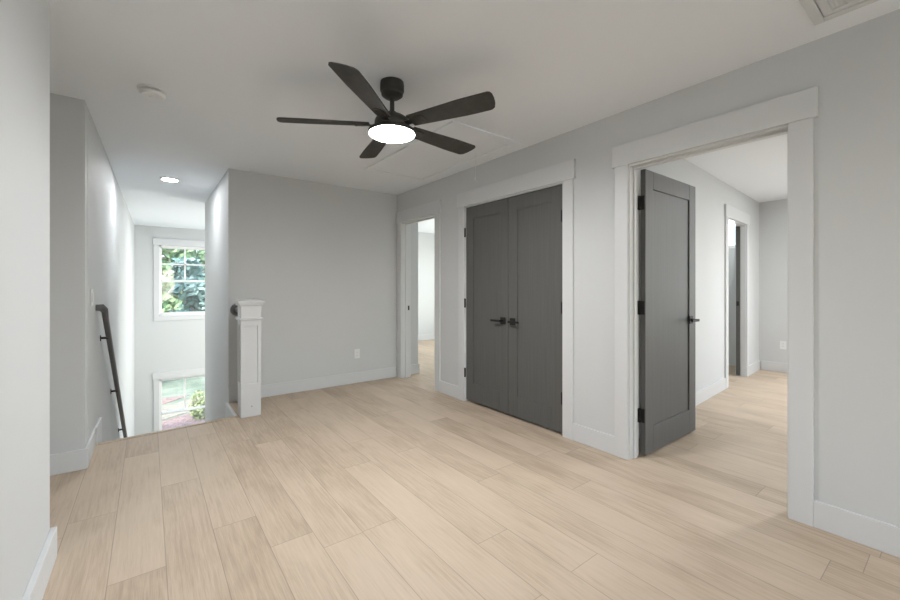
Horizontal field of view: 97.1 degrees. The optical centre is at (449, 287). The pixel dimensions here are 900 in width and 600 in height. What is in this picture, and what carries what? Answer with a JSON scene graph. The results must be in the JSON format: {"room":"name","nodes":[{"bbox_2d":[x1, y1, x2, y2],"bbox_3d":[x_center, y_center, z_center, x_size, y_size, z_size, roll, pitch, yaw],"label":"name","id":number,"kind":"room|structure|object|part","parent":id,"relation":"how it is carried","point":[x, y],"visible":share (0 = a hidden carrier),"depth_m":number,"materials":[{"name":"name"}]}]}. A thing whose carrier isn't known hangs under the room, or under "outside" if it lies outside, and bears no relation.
{"room":"upstairs landing","nodes":[
{"label":"upstairs landing","id":0,"kind":"room"},
{"bbox_2d":[0,0,49,599],"bbox_3d":[-0.277,-0.020,-0.298,0.109,2.440,5.060,0,0,-37],"label":"wall","id":1,"kind":"structure","parent":0,"point":[24,24],"depth_m":1.39,"materials":[{"name":"grey paint"}]},
{"bbox_2d":[22,526,56,599],"bbox_3d":[-0.273,1.133,-0.285,0.131,0.134,5.076,0,0,-37],"label":"baseboard","id":2,"kind":"structure","parent":1,"relation":"attached to","point":[37,584],"depth_m":1.56,"materials":[{"name":"white paint"}]},
{"bbox_2d":[50,93,86,454],"bbox_3d":[-2.999,-0.020,2.269,1.365,2.440,0.120,0,0,-37],"label":"wall","id":3,"kind":"structure","parent":0,"point":[68,115],"depth_m":2.58,"materials":[{"name":"grey paint"}]},
{"bbox_2d":[50,428,95,475],"bbox_3d":[-3.093,1.133,2.407,1.381,0.134,0.486,0,0,-37],"label":"baseboard","id":4,"kind":"structure","parent":3,"relation":"attached to","point":[75,460],"depth_m":2.59,"materials":[{"name":"white paint"}]},
{"bbox_2d":[87,107,133,442],"bbox_3d":[-4.419,1.480,5.264,0.122,5.440,6.373,0,0,-36],"label":"wall","id":5,"kind":"structure","parent":0,"point":[110,225],"depth_m":3.78,"materials":[{"name":"grey paint"}]},
{"bbox_2d":[90,289,93,305],"bbox_3d":[-2.591,0.073,2.880,0.012,0.123,0.116,0,0,-37],"label":"light switch","id":6,"kind":"object","parent":5,"relation":"attached to","point":[91,290],"visible":1,"depth_m":2.83,"materials":[{"name":"white plastic"}]},
{"bbox_2d":[95,417,101,443],"bbox_3d":[-3.832,2.508,4.580,0.016,2.884,3.871,0,0,-36],"label":"trim","id":7,"kind":"structure","parent":5,"relation":"attached to","point":[98,426],"depth_m":3.14,"materials":[{"name":"white paint"}]},
{"bbox_2d":[96,304,126,437],"bbox_3d":[-3.770,1.456,4.541,0.071,2.650,3.636,0,0,-36],"label":"stair handrail","id":8,"kind":"object","parent":5,"relation":"attached to","point":[102,308],"visible":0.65,"depth_m":3.61,"materials":[{"name":"grey metal"}]},
{"bbox_2d":[134,225,204,435],"bbox_3d":[-5.124,1.480,8.822,3.500,5.440,0.150,0,0,-37],"label":"wall","id":9,"kind":"structure","parent":0,"point":[171,345],"depth_m":8.03,"materials":[{"name":"grey paint"}]},
{"bbox_2d":[153,238,204,320],"bbox_3d":[-5.610,-0.156,8.419,1.102,1.682,0.144,0,0,-37],"label":"window","id":10,"kind":"structure","parent":9,"relation":"in","point":[159,243],"depth_m":8.22,"materials":[{"name":"white plastic"}]},
{"bbox_3d":[-5.637,-0.468,8.455,0.830,0.728,0.035,0,0,-37],"label":"sash","id":11,"kind":"part","parent":10,"relation":"part of","materials":[{"name":"white plastic"}]},
{"bbox_3d":[-5.613,0.211,8.423,0.830,0.708,0.035,0,0,-37],"label":"sash","id":12,"kind":"part","parent":10,"relation":"part of","materials":[{"name":"clear glass"}]},
{"bbox_2d":[153,368,204,431],"bbox_3d":[-5.610,2.578,8.419,1.102,1.665,0.144,0,0,-37],"label":"window","id":13,"kind":"structure","parent":9,"relation":"in","point":[158,378],"depth_m":8.20,"materials":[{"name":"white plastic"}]},
{"bbox_3d":[-5.637,2.270,8.455,0.830,0.720,0.035,0,0,-37],"label":"sash","id":14,"kind":"part","parent":13,"relation":"part of","materials":[{"name":"clear glass"}]},
{"bbox_3d":[-5.613,2.940,8.423,0.830,0.700,0.035,0,0,-37],"label":"sash","id":15,"kind":"part","parent":13,"relation":"part of","materials":[{"name":"clear glass"}]},
{"bbox_2d":[230,304,237,315],"bbox_3d":[-2.101,0.684,4.001,0.132,1.031,0.463,0,0,-37],"label":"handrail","id":16,"kind":"object","parent":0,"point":[234,308],"visible":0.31,"depth_m":4.15,"materials":[{"name":"grey metal"}]},
{"bbox_2d":[205,168,417,421],"bbox_3d":[-1.844,1.355,5.461,2.336,5.190,2.750,0,0,-37],"label":"wall","id":17,"kind":"structure","parent":0,"point":[321,258],"depth_m":4.70,"materials":[{"name":"grey paint"}]},
{"bbox_2d":[225,402,236,417],"bbox_3d":[-2.151,1.328,3.907,0.024,0.264,0.552,0,0,-37],"label":"trim","id":18,"kind":"structure","parent":17,"relation":"attached to","point":[229,412],"depth_m":3.96,"materials":[{"name":"white paint"}]},
{"bbox_2d":[229,367,395,402],"bbox_3d":[-1.512,1.133,4.730,1.981,0.134,0.016,0,0,-37],"label":"baseboard","id":19,"kind":"structure","parent":17,"relation":"attached to","point":[281,388],"depth_m":4.70,"materials":[{"name":"white paint"}]},
{"bbox_2d":[354,349,359,358],"bbox_3d":[-1.167,0.835,4.996,0.072,0.116,0.008,0,0,-37],"label":"wall outlet","id":20,"kind":"object","parent":17,"relation":"attached to","point":[356,351],"visible":1,"depth_m":4.99,"materials":[{"name":"white plastic"}]},
{"bbox_2d":[411,334,433,373],"bbox_3d":[-0.227,1.133,7.487,3.110,0.134,2.856,0,0,-37],"label":"baseboard","id":21,"kind":"structure","parent":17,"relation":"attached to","point":[415,368],"depth_m":8.90,"materials":[{"name":"white paint"}]},
{"bbox_2d":[418,232,433,334],"bbox_3d":[-1.043,-0.020,8.736,2.900,2.440,0.120,0,0,-37],"label":"wall","id":22,"kind":"structure","parent":0,"point":[425,240],"depth_m":9.03,"materials":[{"name":"grey paint"}]},
{"bbox_2d":[42,339,899,599],"bbox_3d":[0.680,1.330,3.654,8.900,0.260,10.200,0,0,-37],"label":"floor","id":23,"kind":"structure","parent":0,"point":[394,488],"depth_m":2.11,"materials":[{"name":"brown wood"}]},
{"bbox_2d":[96,416,236,444],"bbox_3d":[-2.335,1.197,3.356,0.981,0.006,0.042,0,0,-42],"label":"trim","id":24,"kind":"structure","parent":23,"relation":"attached to","point":[110,441],"depth_m":3.31,"materials":[{"name":"brown wood"}]},
{"bbox_2d":[234,299,264,417],"bbox_3d":[-1.897,0.657,3.757,0.230,1.086,0.230,0,0,-37],"label":"newel post","id":25,"kind":"object","parent":23,"relation":"on","point":[249,318],"visible":1,"depth_m":3.69,"materials":[{"name":"white paint"}]},
{"bbox_3d":[-1.897,0.295,3.757,0.202,0.020,0.202,0,0,-37],"label":"neck moulding","id":26,"kind":"part","parent":25,"relation":"part of","materials":[{"name":"white paint"}]},
{"bbox_3d":[-1.897,0.159,3.757,0.202,0.022,0.202,0,0,-37],"label":"cap moulding","id":27,"kind":"part","parent":25,"relation":"part of","materials":[{"name":"white paint"}]},
{"bbox_2d":[48,0,899,233],"bbox_3d":[-0.061,-1.320,4.630,9.100,0.160,12.950,0,0,-37],"label":"ceiling","id":28,"kind":"structure","parent":0,"point":[227,69],"depth_m":2.23,"materials":[{"name":"white paint"}]},
{"bbox_2d":[137,84,167,100],"bbox_3d":[-1.867,-1.214,2.494,0.156,0.052,0.156,0,0,-37],"label":"smoke detector","id":29,"kind":"object","parent":28,"relation":"attached to","point":[152,92],"visible":1,"depth_m":2.46,"materials":[{"name":"white plastic"}]},
{"bbox_2d":[160,177,179,181],"bbox_3d":[-3.207,-1.233,4.552,0.184,0.012,0.184,0,0,-37],"label":"recessed light","id":30,"kind":"object","parent":28,"relation":"in","point":[170,179],"visible":1,"depth_m":4.53,"materials":[{"name":"white plastic"}]},
{"bbox_2d":[163,178,176,181],"bbox_3d":[-3.207,-1.234,4.552,0.146,0.009,0.146,0,0,-37],"label":"diffuser","id":31,"kind":"object","parent":30,"relation":"attached to","point":[165,179],"depth_m":4.53,"materials":[{"name":"white plastic"}]},
{"bbox_2d":[276,62,494,157],"bbox_3d":[-0.321,-1.077,2.441,1.262,0.326,1.289,0,0,-37],"label":"ceiling fan","id":32,"kind":"object","parent":28,"relation":"hanging from","point":[391,126],"visible":1,"depth_m":2.31,"materials":[{"name":"brown metal"}]},
{"bbox_3d":[-0.752,-0.982,2.361,0.539,0.039,0.134,0,0,-7],"label":"blade","id":33,"kind":"part","parent":32,"relation":"part of","materials":[{"name":"brown wood"}]},
{"bbox_3d":[-0.430,-0.982,2.011,0.134,0.039,0.539,0,0,11],"label":"blade","id":34,"kind":"part","parent":32,"relation":"part of","materials":[{"name":"brown wood"}]},
{"bbox_3d":[-0.520,-0.982,2.775,0.134,0.039,0.539,0,0,-25],"label":"blade","id":35,"kind":"part","parent":32,"relation":"part of","materials":[{"name":"brown wood"}]},
{"bbox_2d":[369,125,414,142],"bbox_3d":[-0.351,-0.921,2.408,0.272,0.014,0.272,0,0,-37],"label":"diffuser","id":36,"kind":"object","parent":32,"relation":"attached to","point":[384,133],"depth_m":2.36,"materials":[{"name":"white glass"}]},
{"bbox_3d":[-0.053,-0.982,2.682,0.539,0.039,0.134,0,0,-43],"label":"blade","id":37,"kind":"part","parent":32,"relation":"part of","materials":[{"name":"brown wood"}]},
{"bbox_3d":[0.002,-0.982,2.210,0.539,0.039,0.134,0,0,29],"label":"blade","id":38,"kind":"part","parent":32,"relation":"part of","materials":[{"name":"brown wood"}]},
{"bbox_2d":[364,120,521,181],"bbox_3d":[-0.143,-1.111,3.783,0.745,0.256,1.530,0,0,-37],"label":"attic hatch","id":39,"kind":"object","parent":28,"relation":"attached to","point":[418,160],"visible":1,"depth_m":3.70,"materials":[{"name":"white paint"}]},
{"bbox_2d":[799,0,878,25],"bbox_3d":[1.654,-1.232,1.495,0.532,0.016,0.522,0,0,-37],"label":"ceiling vent","id":40,"kind":"object","parent":28,"relation":"in","point":[831,9],"visible":1,"depth_m":1.75,"materials":[{"name":"white metal"}]},
{"bbox_3d":[1.654,-1.234,1.495,0.448,0.012,0.438,0,0,-37],"label":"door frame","id":41,"kind":"part","parent":40,"relation":"part of","materials":[{"name":"white paint"}]},
{"bbox_2d":[397,9,899,526],"bbox_3d":[1.539,-0.020,2.480,0.120,2.440,7.290,0,0,-37],"label":"wall","id":42,"kind":"structure","parent":0,"point":[855,69],"depth_m":1.96,"materials":[{"name":"grey paint"}]},
{"bbox_2d":[396,200,440,391],"bbox_3d":[-0.355,0.100,4.972,0.162,2.200,1.005,0,0,-37],"label":"door frame","id":43,"kind":"structure","parent":42,"relation":"attached to","point":[432,210],"depth_m":5.24,"materials":[{"name":"white paint"}]},
{"bbox_3d":[-0.297,0.102,5.014,0.018,2.195,0.991,0,0,-37],"label":"casing","id":44,"kind":"part","parent":43,"relation":"part of","materials":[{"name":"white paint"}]},
{"bbox_2d":[464,198,507,413],"bbox_3d":[0.343,0.173,3.944,0.096,2.018,0.621,0,0,-37],"label":"door","id":45,"kind":"structure","parent":42,"relation":"in","point":[486,230],"depth_m":3.95,"materials":[{"name":"grey paint"}]},
{"bbox_3d":[0.370,0.143,3.958,0.018,1.707,0.389,0,0,-37],"label":"recessed panel","id":46,"kind":"part","parent":45,"relation":"part of","materials":[{"name":"grey paint"}]},
{"bbox_2d":[457,159,575,439],"bbox_3d":[0.578,0.100,3.728,0.145,2.200,1.477,0,0,-37],"label":"door frame","id":47,"kind":"structure","parent":42,"relation":"attached to","point":[564,173],"depth_m":3.21,"materials":[{"name":"white paint"}]},
{"bbox_2d":[507,184,561,432],"bbox_3d":[0.722,0.173,3.445,0.096,2.018,0.624,0,0,-37],"label":"door","id":48,"kind":"structure","parent":42,"relation":"in","point":[534,322],"depth_m":3.44,"materials":[{"name":"grey paint"}]},
{"bbox_3d":[0.742,0.143,3.467,0.018,1.707,0.392,0,0,-37],"label":"recessed panel","id":49,"kind":"part","parent":48,"relation":"part of","materials":[{"name":"grey paint"}]},
{"bbox_2d":[637,169,699,454],"bbox_3d":[1.679,0.175,3.054,0.891,2.022,0.164,0,0,-37],"label":"door","id":50,"kind":"structure","parent":42,"relation":"in","point":[666,307],"depth_m":3.00,"materials":[{"name":"grey paint"}]},
{"bbox_3d":[1.700,0.145,3.070,0.603,1.711,0.018,0,0,-37],"label":"recessed panel","id":51,"kind":"part","parent":50,"relation":"part of","materials":[{"name":"grey paint"}]},
{"bbox_2d":[440,380,899,557],"bbox_3d":[1.787,1.133,2.041,0.016,0.134,6.291,0,0,-37],"label":"baseboard","id":52,"kind":"structure","parent":42,"relation":"attached to","point":[882,536],"depth_m":1.91,"materials":[{"name":"white paint"}]},
{"bbox_2d":[612,86,818,526],"bbox_3d":[1.554,0.100,2.455,0.162,2.200,1.098,0,0,-37],"label":"door frame","id":53,"kind":"structure","parent":42,"relation":"attached to","point":[793,115],"depth_m":2.12,"materials":[{"name":"white paint"}]},
{"bbox_2d":[639,159,758,407],"bbox_3d":[2.856,-0.020,4.438,4.366,2.440,0.120,0,0,-41],"label":"wall","id":54,"kind":"structure","parent":0,"point":[711,193],"depth_m":4.38,"materials":[{"name":"grey paint"}]},
{"bbox_2d":[639,360,760,437],"bbox_3d":[2.904,1.133,4.390,4.334,0.134,0.016,0,0,-41],"label":"baseboard","id":55,"kind":"structure","parent":54,"relation":"attached to","point":[704,394],"depth_m":4.38,"materials":[{"name":"white paint"}]},
{"bbox_2d":[724,204,749,388],"bbox_3d":[3.609,0.110,5.081,1.088,2.180,0.144,0,0,-41],"label":"door frame","id":56,"kind":"structure","parent":54,"relation":"attached to","point":[734,217],"depth_m":5.32,"materials":[{"name":"white paint"}]},
{"bbox_2d":[736,226,739,374],"bbox_3d":[4.135,0.183,5.588,0.654,2.010,0.042,0,0,-41],"label":"door","id":57,"kind":"structure","parent":54,"relation":"in","point":[738,227],"depth_m":5.37,"materials":[{"name":"grey paint"}]},
{"bbox_2d":[729,199,786,365],"bbox_3d":[5.546,-0.020,4.585,0.120,2.440,5.800,0,0,-37],"label":"wall","id":58,"kind":"structure","parent":0,"point":[772,214],"depth_m":5.73,"materials":[{"name":"grey paint"}]},
{"bbox_2d":[761,360,786,372],"bbox_3d":[5.893,1.133,4.016,0.016,0.134,4.475,0,0,-37],"label":"baseboard","id":59,"kind":"structure","parent":58,"relation":"attached to","point":[765,365],"depth_m":5.67,"materials":[{"name":"white paint"}]},
{"bbox_2d":[780,341,785,348],"bbox_3d":[4.694,0.815,5.601,0.008,0.116,0.072,0,0,-37],"label":"wall outlet","id":60,"kind":"object","parent":58,"relation":"attached to","point":[782,343],"visible":1,"depth_m":5.60,"materials":[{"name":"white plastic"}]},
{"label":"outside","id":61,"kind":"structure","parent":0,"visible":0},
{"bbox_2d":[162,376,204,420],"bbox_3d":[-30.299,4.400,39.931,120.000,0.300,79.750,0,0,-37],"label":"lawn","id":62,"kind":"structure","parent":61,"point":[170,388],"depth_m":16.69,"materials":[{"name":"green plant"}]},
{"bbox_2d":[162,248,175,312],"bbox_3d":[-12.751,-0.484,16.843,2.247,9.470,2.442,0,0,-37],"label":"tree","id":63,"kind":"object","parent":62,"relation":"on","point":[167,268],"visible":0.03,"depth_m":17.23,"materials":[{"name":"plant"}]},
{"bbox_2d":[162,394,189,403],"bbox_3d":[-12.783,4.237,12.959,7.333,0.024,1.100,0,0,-39],"label":"path","id":64,"kind":"structure","parent":62,"relation":"on","point":[169,399],"depth_m":14.98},
{"bbox_2d":[162,249,195,311],"bbox_3d":[-21.274,-2.070,29.820,5.137,12.642,4.914,0,0,-37],"label":"tree","id":65,"kind":"object","parent":62,"relation":"on","point":[173,301],"visible":0.09,"depth_m":29.35,"materials":[{"name":"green plant"}]},
{"bbox_2d":[162,410,204,429],"bbox_3d":[-8.028,4.224,12.235,8.000,0.049,4.000,0,0,-37],"label":"mulch","id":66,"kind":"object","parent":62,"relation":"on","point":[186,419],"visible":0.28,"depth_m":12.44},
{"bbox_2d":[189,389,204,419],"bbox_3d":[-8.012,3.767,12.746,0.706,1.030,0.690,0,0,-37],"label":"shrub","id":67,"kind":"object","parent":66,"relation":"on","point":[197,414],"visible":0.71,"depth_m":12.62,"materials":[{"name":"green plant"}]},
{"bbox_2d":[162,397,204,419],"bbox_3d":[-9.428,4.239,14.016,2.519,0.019,10.647,0,0,40],"label":"gravel","id":68,"kind":"object","parent":62,"relation":"on","point":[180,405],"visible":0.21,"depth_m":13.87,"materials":[{"name":"grey gravel"}]},
{"bbox_2d":[165,250,204,291],"bbox_3d":[-23.105,-0.170,35.302,34.325,11.755,7.117,0,0,-37],"label":"foliage","id":69,"kind":"object","parent":62,"relation":"on","point":[201,255],"visible":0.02,"depth_m":34.69,"materials":[{"name":"green plant"}]},
{"bbox_2d":[165,256,204,311],"bbox_3d":[-13.296,1.284,20.667,2.614,5.938,3.445,0,0,34],"label":"tree","id":70,"kind":"object","parent":62,"relation":"on","point":[195,300],"visible":0.37,"depth_m":20.19,"materials":[{"name":"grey plant"}]}
]}

